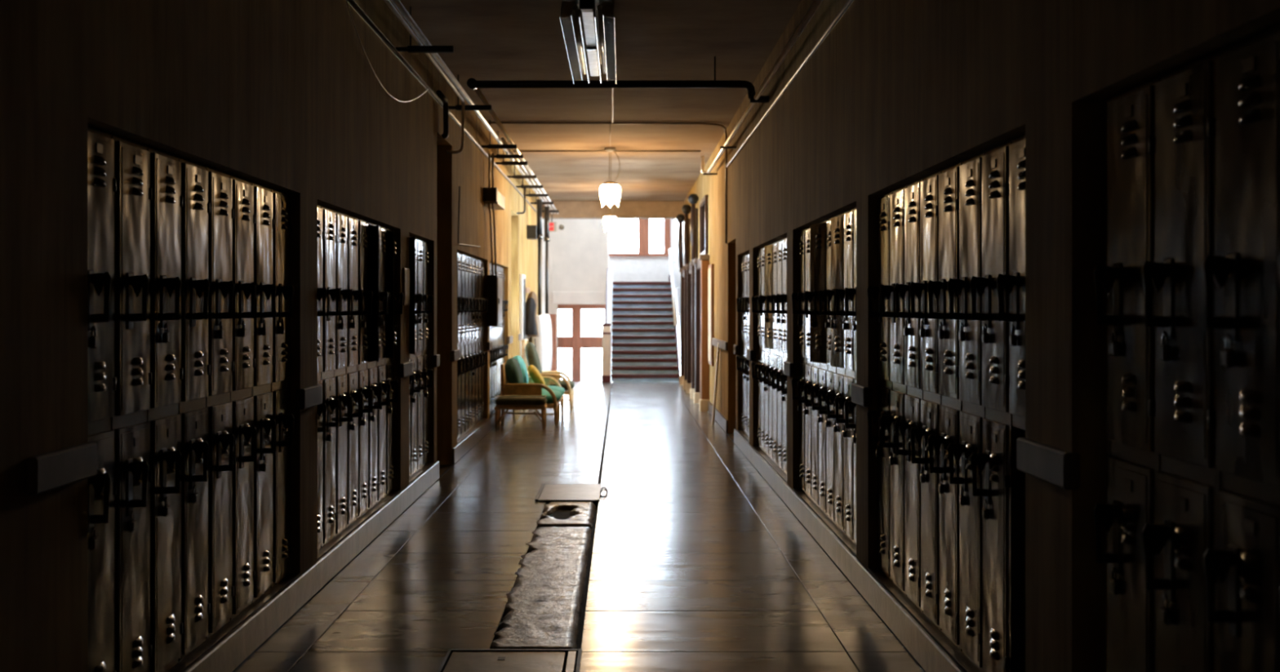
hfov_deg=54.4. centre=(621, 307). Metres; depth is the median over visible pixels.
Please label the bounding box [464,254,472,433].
locker
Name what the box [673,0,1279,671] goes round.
wall
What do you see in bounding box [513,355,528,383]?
cushion
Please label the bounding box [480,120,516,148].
hanger
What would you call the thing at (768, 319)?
locker
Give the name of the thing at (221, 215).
locker
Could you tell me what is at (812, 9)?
pipe
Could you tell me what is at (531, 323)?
mirror
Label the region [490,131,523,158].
hanger
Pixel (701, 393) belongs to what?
door frame
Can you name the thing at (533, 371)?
throw pillow
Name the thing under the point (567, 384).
seat cushion
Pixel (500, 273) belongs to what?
locker
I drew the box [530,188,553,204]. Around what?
hanger
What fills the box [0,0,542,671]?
wall
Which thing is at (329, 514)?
locker
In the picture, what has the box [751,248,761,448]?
locker
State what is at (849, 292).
locker
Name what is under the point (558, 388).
seat cushion
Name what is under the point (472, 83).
pipe
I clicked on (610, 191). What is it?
pendant lamp
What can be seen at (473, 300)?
locker
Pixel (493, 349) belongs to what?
locker
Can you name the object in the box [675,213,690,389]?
door frame
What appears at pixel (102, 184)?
locker
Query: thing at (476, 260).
locker
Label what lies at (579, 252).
wall
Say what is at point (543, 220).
wall
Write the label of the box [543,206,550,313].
riser pipe
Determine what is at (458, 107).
hanger
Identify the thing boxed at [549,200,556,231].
exit sign
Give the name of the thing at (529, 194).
hanger
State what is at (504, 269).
locker
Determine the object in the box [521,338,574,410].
armchair
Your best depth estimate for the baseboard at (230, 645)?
6.07 m
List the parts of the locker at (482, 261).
door, door, handle, handle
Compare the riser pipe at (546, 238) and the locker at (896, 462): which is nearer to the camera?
the locker at (896, 462)
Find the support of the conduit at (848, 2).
attached to the wall at (898, 94)
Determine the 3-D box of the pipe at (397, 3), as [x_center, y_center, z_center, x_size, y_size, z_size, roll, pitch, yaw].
[-1.360,-1.850,12.400,0.040,0.042,23.800,0,0,0]
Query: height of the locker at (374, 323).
1.843 m
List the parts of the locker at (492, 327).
door, door, handle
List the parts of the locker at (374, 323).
door, handle, door, handle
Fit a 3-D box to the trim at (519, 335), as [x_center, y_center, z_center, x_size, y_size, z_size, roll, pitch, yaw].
[-1.555,0.445,21.650,0.030,0.100,5.500,0,0,0]
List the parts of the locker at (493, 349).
door, door, handle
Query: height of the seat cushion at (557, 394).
0.150 m
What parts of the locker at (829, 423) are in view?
handle, handle, door, door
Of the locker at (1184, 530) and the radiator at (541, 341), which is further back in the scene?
the radiator at (541, 341)
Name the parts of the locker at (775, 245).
handle, handle, door, door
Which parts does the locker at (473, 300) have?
door, door, handle, handle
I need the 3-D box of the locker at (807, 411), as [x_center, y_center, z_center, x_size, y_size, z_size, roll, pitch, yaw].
[1.443,0.371,8.480,0.474,1.843,0.298,0,0,0]
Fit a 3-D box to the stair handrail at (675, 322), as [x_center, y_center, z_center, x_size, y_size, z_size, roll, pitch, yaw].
[1.129,-0.490,26.325,0.175,1.702,3.182,0,0,0]
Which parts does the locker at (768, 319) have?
handle, handle, door, door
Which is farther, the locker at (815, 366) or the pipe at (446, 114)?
the pipe at (446, 114)
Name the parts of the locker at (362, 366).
door, door, handle, handle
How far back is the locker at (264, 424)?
5.57 m
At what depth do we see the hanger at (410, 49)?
8.65 m
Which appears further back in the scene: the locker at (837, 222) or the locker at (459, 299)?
the locker at (459, 299)
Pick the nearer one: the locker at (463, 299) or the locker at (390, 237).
the locker at (390, 237)
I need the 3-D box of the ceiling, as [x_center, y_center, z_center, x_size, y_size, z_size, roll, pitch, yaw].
[-0.150,-2.200,11.300,4.100,0.200,26.900,0,0,0]
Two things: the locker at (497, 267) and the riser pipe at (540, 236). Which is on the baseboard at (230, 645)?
the locker at (497, 267)
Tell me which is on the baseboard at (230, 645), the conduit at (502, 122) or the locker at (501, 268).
the locker at (501, 268)
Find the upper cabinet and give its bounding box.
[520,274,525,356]
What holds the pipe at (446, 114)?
attached to the conduit at (352, 2)
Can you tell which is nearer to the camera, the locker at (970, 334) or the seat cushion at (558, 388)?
the locker at (970, 334)
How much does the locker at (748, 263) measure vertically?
1.843 m
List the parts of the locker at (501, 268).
door, door, handle, handle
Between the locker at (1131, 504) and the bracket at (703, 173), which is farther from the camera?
the bracket at (703, 173)
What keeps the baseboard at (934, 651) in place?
attached to the wall at (898, 94)
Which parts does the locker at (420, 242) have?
door, door, handle, handle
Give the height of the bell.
0.118 m
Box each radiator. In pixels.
[532,313,547,370]
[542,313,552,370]
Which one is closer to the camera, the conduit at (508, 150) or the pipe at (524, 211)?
the conduit at (508, 150)
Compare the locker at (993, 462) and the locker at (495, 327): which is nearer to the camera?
the locker at (993, 462)
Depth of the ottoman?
14.87 m
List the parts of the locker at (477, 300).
door, door, handle, handle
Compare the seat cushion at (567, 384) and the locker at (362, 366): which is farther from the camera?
the seat cushion at (567, 384)
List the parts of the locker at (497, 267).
door, door, handle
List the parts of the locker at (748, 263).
handle, handle, door, door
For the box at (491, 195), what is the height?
0.175 m
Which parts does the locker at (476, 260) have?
door, door, handle, handle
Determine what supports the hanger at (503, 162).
hanging from the ceiling
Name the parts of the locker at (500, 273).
door, door, handle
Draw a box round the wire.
[346,0,428,102]
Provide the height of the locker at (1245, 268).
1.843 m
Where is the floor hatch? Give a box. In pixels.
[437,648,582,671]
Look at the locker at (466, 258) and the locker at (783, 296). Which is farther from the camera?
the locker at (466, 258)
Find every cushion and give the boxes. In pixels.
[494,395,546,406]
[505,357,524,383]
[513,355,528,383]
[525,342,542,373]
[542,385,564,395]
[542,389,562,403]
[549,379,574,390]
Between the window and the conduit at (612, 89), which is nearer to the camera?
the conduit at (612, 89)
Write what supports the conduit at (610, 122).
attached to the ceiling
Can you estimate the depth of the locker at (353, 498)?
7.43 m
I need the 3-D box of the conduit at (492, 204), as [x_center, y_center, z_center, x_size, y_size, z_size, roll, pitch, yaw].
[-1.475,-0.800,14.412,0.023,0.828,0.399,0,0,0]
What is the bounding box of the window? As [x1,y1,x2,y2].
[608,218,672,256]
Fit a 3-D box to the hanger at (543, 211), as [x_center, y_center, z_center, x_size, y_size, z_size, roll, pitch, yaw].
[-1.370,-1.940,23.200,0.400,0.320,0.040,0,0,0]
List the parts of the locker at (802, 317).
handle, handle, door, door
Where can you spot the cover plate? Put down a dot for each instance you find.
(547, 492)
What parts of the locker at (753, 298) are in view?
handle, handle, door, door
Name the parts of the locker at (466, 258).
door, door, handle, handle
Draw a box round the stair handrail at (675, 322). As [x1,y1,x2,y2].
[668,248,680,325]
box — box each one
[483,187,505,209]
[526,225,537,239]
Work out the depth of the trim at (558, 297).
27.95 m
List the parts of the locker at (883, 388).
handle, handle, door, door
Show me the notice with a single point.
(406, 271)
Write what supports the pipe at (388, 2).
hanging from the hanger at (410, 49)
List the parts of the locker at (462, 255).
door, door, handle, handle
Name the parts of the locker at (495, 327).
door, door, handle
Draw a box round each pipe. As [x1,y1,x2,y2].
[383,0,464,153]
[391,0,552,213]
[435,89,448,139]
[466,56,768,102]
[474,88,559,213]
[500,137,555,213]
[516,187,525,213]
[536,199,542,315]
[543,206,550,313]
[701,0,822,173]
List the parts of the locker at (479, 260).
door, door, handle, handle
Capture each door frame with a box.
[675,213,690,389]
[681,204,698,399]
[688,193,709,411]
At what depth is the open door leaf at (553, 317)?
26.67 m
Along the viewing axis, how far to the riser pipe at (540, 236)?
20.72 m
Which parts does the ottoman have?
leg, leg, seat frame, leg, leg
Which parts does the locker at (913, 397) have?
handle, handle, door, door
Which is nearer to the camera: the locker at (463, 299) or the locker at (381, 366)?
the locker at (381, 366)
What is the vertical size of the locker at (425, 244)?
1.843 m
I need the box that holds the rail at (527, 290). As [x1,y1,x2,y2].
[525,287,529,293]
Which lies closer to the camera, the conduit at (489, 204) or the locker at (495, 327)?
the conduit at (489, 204)
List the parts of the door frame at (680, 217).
post, transom sash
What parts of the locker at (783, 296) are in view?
handle, handle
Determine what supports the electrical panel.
attached to the wall at (285, 96)
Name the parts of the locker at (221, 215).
door, door, handle, handle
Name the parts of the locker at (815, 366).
handle, handle, door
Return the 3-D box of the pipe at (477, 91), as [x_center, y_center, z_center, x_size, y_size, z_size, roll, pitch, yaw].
[-1.245,-1.865,17.350,0.042,0.074,13.900,0,0,0]
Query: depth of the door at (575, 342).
28.02 m
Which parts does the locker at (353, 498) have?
door, door, handle, handle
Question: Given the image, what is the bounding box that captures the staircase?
[611,274,679,382]
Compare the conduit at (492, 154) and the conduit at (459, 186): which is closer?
the conduit at (459, 186)
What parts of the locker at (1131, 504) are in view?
handle, handle, door, door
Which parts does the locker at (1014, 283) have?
handle, door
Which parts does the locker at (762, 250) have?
handle, handle, door, door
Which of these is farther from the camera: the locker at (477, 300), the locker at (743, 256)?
the locker at (477, 300)
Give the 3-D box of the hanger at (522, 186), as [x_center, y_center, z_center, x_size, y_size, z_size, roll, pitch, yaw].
[-1.370,-1.940,18.500,0.400,0.320,0.040,0,0,0]
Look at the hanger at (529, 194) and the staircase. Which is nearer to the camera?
the hanger at (529, 194)
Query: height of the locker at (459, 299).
1.843 m
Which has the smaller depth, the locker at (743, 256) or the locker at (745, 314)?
the locker at (745, 314)
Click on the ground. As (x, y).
(591, 367)
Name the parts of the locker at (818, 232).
handle, handle, door, door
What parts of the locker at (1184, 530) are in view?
handle, handle, door, door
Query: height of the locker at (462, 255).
1.843 m
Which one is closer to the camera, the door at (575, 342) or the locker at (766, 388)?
the locker at (766, 388)
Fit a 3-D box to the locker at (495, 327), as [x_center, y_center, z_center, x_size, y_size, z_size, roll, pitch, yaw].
[-1.783,0.371,15.860,0.474,1.843,0.298,0,0,0]
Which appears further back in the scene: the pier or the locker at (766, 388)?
the pier
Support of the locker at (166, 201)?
on the baseboard at (230, 645)
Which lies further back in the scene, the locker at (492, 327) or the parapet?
the parapet
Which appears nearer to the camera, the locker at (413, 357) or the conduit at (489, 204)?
the locker at (413, 357)
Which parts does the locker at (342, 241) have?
door, door, handle, handle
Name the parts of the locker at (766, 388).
handle, door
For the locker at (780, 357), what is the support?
on the baseboard at (934, 651)
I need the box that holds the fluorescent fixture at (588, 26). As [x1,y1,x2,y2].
[559,0,616,84]
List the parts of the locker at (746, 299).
handle, handle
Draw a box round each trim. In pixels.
[518,333,528,340]
[552,291,604,303]
[711,337,728,351]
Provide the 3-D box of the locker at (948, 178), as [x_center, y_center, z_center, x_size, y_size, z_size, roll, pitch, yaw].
[1.442,0.371,4.850,0.475,1.843,0.298,0,0,0]
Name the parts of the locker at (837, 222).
handle, handle, door, door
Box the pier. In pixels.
[601,323,611,382]
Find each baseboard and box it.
[166,409,511,671]
[707,400,981,671]
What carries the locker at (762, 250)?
on the baseboard at (934, 651)
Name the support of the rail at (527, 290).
attached to the wall at (285, 96)
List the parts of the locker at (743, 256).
handle, handle, door, door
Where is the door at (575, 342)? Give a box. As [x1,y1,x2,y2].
[557,304,605,381]
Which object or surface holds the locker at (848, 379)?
on the baseboard at (934, 651)
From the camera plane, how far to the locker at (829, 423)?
7.59 m
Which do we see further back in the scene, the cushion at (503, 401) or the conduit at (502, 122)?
the cushion at (503, 401)
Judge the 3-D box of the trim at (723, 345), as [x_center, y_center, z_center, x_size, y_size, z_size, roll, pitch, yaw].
[1.215,0.445,15.850,0.030,0.100,2.900,0,0,0]
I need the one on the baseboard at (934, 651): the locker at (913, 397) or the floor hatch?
the locker at (913, 397)
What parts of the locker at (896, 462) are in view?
handle, handle, door, door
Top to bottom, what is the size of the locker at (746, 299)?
1.843 m
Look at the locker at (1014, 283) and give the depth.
4.05 m
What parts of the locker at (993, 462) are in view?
handle, handle, door, door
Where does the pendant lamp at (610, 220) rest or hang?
hanging from the ceiling
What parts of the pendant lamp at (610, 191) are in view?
rod, lamp shade, rod, cord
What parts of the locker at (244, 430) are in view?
door, door, handle, handle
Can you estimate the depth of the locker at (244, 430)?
5.26 m
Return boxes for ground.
[558,357,602,381]
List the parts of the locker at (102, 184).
handle, handle, door, door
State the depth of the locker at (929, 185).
5.13 m
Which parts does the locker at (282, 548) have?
door, door, handle, handle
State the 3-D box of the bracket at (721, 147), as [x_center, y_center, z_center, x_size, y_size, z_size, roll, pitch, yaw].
[1.145,-1.725,13.375,0.170,0.020,0.050,0,0,0]
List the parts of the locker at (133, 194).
door, door, handle, handle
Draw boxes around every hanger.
[395,6,453,53]
[448,74,491,110]
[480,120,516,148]
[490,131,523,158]
[495,142,528,164]
[506,158,536,178]
[515,169,542,188]
[523,178,548,196]
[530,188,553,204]
[542,197,559,212]
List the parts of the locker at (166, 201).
door, door, handle, handle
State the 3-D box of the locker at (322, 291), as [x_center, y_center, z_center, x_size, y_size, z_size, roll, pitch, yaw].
[-1.783,0.371,6.580,0.474,1.843,0.298,0,0,0]
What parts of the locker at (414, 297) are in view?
door, handle, door, handle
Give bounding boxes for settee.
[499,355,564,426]
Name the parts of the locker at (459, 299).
handle, handle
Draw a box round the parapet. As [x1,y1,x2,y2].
[604,268,612,382]
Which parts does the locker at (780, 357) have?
handle, handle, door, door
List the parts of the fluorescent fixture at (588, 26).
panel, louver blade, louver blade, louver blade, louver blade, louver blade, louver blade, louver blade, louver blade, louver blade, louver blade, louver blade, louver blade, louver blade, louver blade, louver blade, louver blade, louver blade, louver blade, louver blade, louver blade, louver blade, louver blade, louver blade, louver blade, louver blade, louver blade, louver blade, louver blade, louver blade, louver blade, panel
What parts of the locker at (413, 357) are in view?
door, door, handle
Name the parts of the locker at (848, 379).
handle, handle, door, door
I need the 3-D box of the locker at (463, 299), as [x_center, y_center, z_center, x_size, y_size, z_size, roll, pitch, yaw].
[-1.782,0.371,12.340,0.475,1.843,0.298,0,0,0]
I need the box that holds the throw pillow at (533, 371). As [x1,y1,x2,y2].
[527,364,545,384]
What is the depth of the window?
29.69 m
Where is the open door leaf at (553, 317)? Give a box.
[549,313,556,370]
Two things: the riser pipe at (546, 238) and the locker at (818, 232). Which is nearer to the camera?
the locker at (818, 232)
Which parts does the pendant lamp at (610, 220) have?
lamp shade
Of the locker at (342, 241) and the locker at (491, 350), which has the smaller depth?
the locker at (342, 241)
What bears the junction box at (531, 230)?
attached to the wall at (285, 96)
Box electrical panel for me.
[486,275,502,326]
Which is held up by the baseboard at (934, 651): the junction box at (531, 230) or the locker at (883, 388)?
the locker at (883, 388)
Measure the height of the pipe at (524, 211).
0.384 m
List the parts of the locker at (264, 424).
door, door, handle, handle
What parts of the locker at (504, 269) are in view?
door, door, handle, handle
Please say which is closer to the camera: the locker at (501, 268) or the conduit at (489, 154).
the conduit at (489, 154)
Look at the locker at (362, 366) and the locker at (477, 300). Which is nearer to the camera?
the locker at (362, 366)
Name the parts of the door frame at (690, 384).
post, transom sash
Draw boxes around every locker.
[88,126,116,671]
[114,135,151,671]
[150,147,182,671]
[181,158,209,659]
[208,167,234,638]
[232,175,256,618]
[253,182,275,601]
[272,189,293,586]
[317,204,326,550]
[322,206,340,546]
[335,210,351,536]
[346,214,362,527]
[357,217,373,518]
[368,222,388,510]
[377,225,390,502]
[385,227,403,496]
[408,235,422,477]
[409,235,421,476]
[416,238,427,471]
[422,240,433,466]
[457,252,465,439]
[457,296,461,375]
[460,253,468,436]
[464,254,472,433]
[467,255,475,430]
[471,257,479,427]
[474,257,482,425]
[477,258,484,422]
[480,260,488,420]
[489,263,494,413]
[489,349,493,362]
[490,263,497,412]
[493,264,499,409]
[495,265,502,399]
[497,266,504,397]
[500,266,506,364]
[502,267,508,363]
[736,255,744,431]
[738,253,747,435]
[742,253,749,436]
[744,297,749,374]
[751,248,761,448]
[755,246,765,453]
[758,244,769,457]
[759,242,773,462]
[766,240,777,465]
[770,238,782,470]
[775,236,786,474]
[780,293,786,404]
[791,228,805,493]
[797,226,812,500]
[804,219,826,515]
[804,291,819,507]
[817,216,835,523]
[823,212,844,533]
[835,207,854,543]
[844,207,856,544]
[866,191,890,579]
[880,186,905,595]
[893,178,921,611]
[909,171,939,629]
[927,162,959,649]
[947,152,982,671]
[969,141,1008,671]
[996,134,1025,671]
[1093,78,1155,671]
[1142,52,1215,671]
[1202,25,1279,671]
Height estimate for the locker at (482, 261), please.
1.843 m
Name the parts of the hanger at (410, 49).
rod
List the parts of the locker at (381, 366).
door, door, handle, handle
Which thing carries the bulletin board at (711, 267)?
attached to the wall at (898, 94)
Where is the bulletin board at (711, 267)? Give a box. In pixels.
[707,263,714,365]
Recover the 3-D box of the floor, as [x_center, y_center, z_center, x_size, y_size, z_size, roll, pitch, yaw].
[-0.150,1.573,11.200,4.100,0.254,26.600,0,0,0]
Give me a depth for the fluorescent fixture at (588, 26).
8.51 m
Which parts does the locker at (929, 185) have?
handle, handle, door, door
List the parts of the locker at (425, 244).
door, door, handle, handle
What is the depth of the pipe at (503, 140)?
16.60 m
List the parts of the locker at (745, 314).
handle, handle, door, door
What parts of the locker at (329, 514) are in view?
door, door, handle, handle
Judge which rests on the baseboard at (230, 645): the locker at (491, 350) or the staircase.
the locker at (491, 350)
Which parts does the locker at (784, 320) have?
handle, handle, door, door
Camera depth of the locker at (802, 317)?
8.76 m
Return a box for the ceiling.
[400,0,801,200]
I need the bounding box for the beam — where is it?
[542,200,684,218]
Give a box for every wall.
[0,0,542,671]
[542,218,545,314]
[547,218,608,370]
[608,218,673,382]
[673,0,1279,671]
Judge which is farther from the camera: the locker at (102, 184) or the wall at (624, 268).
the wall at (624, 268)
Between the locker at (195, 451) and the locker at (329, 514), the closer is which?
the locker at (195, 451)
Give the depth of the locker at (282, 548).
5.86 m
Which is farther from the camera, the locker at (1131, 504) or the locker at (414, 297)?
the locker at (414, 297)
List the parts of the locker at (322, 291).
door, door, handle, handle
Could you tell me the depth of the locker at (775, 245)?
10.29 m
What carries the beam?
attached to the ceiling
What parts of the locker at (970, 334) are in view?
handle, handle, door, door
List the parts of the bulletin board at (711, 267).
panel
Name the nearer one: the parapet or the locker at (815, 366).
the locker at (815, 366)
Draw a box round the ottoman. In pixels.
[493,395,547,429]
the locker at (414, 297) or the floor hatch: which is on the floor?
the floor hatch
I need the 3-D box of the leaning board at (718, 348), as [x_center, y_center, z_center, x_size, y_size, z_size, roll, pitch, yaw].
[1.168,0.942,15.415,0.097,1.019,0.130,0,0,0]
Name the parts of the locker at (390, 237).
door, door, handle, handle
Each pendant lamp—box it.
[599,146,620,207]
[603,204,617,231]
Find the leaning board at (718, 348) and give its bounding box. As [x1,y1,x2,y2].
[711,342,719,425]
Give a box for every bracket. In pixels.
[702,173,717,174]
[720,146,736,148]
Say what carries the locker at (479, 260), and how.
on the baseboard at (230, 645)
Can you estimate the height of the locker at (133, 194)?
1.843 m
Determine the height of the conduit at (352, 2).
0.032 m
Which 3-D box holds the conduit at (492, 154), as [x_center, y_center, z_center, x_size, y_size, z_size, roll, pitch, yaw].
[-1.475,-1.570,14.250,0.024,0.400,0.023,0,0,0]
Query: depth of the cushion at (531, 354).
17.74 m
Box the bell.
[559,224,564,229]
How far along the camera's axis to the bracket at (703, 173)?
16.00 m
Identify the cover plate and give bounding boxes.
[534,483,608,501]
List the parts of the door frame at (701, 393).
post, door, door panel, transom pane, transom sash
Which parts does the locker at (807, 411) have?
handle, handle, door, door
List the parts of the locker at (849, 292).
handle, handle, door, door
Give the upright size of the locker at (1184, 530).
1.843 m
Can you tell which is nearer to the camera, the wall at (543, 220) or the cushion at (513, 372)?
the cushion at (513, 372)
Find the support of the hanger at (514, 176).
hanging from the ceiling
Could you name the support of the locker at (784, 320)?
on the baseboard at (934, 651)
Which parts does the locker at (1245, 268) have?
handle, handle, door, door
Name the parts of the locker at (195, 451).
door, door, handle, handle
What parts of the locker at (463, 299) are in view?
door, door, handle, handle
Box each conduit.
[346,0,537,213]
[457,186,479,247]
[488,121,727,243]
[488,153,490,187]
[488,202,493,275]
[491,153,493,187]
[491,202,497,275]
[508,150,700,151]
[609,121,610,147]
[611,0,613,123]
[726,0,853,167]
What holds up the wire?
hanging from the conduit at (352, 2)
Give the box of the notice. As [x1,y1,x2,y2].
[403,267,409,305]
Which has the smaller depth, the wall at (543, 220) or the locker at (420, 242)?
the locker at (420, 242)
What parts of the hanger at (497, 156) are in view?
rod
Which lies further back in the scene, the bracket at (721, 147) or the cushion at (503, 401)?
the cushion at (503, 401)
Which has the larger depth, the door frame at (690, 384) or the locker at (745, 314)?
the door frame at (690, 384)
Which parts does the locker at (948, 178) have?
handle, handle, door, door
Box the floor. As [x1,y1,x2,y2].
[231,381,925,671]

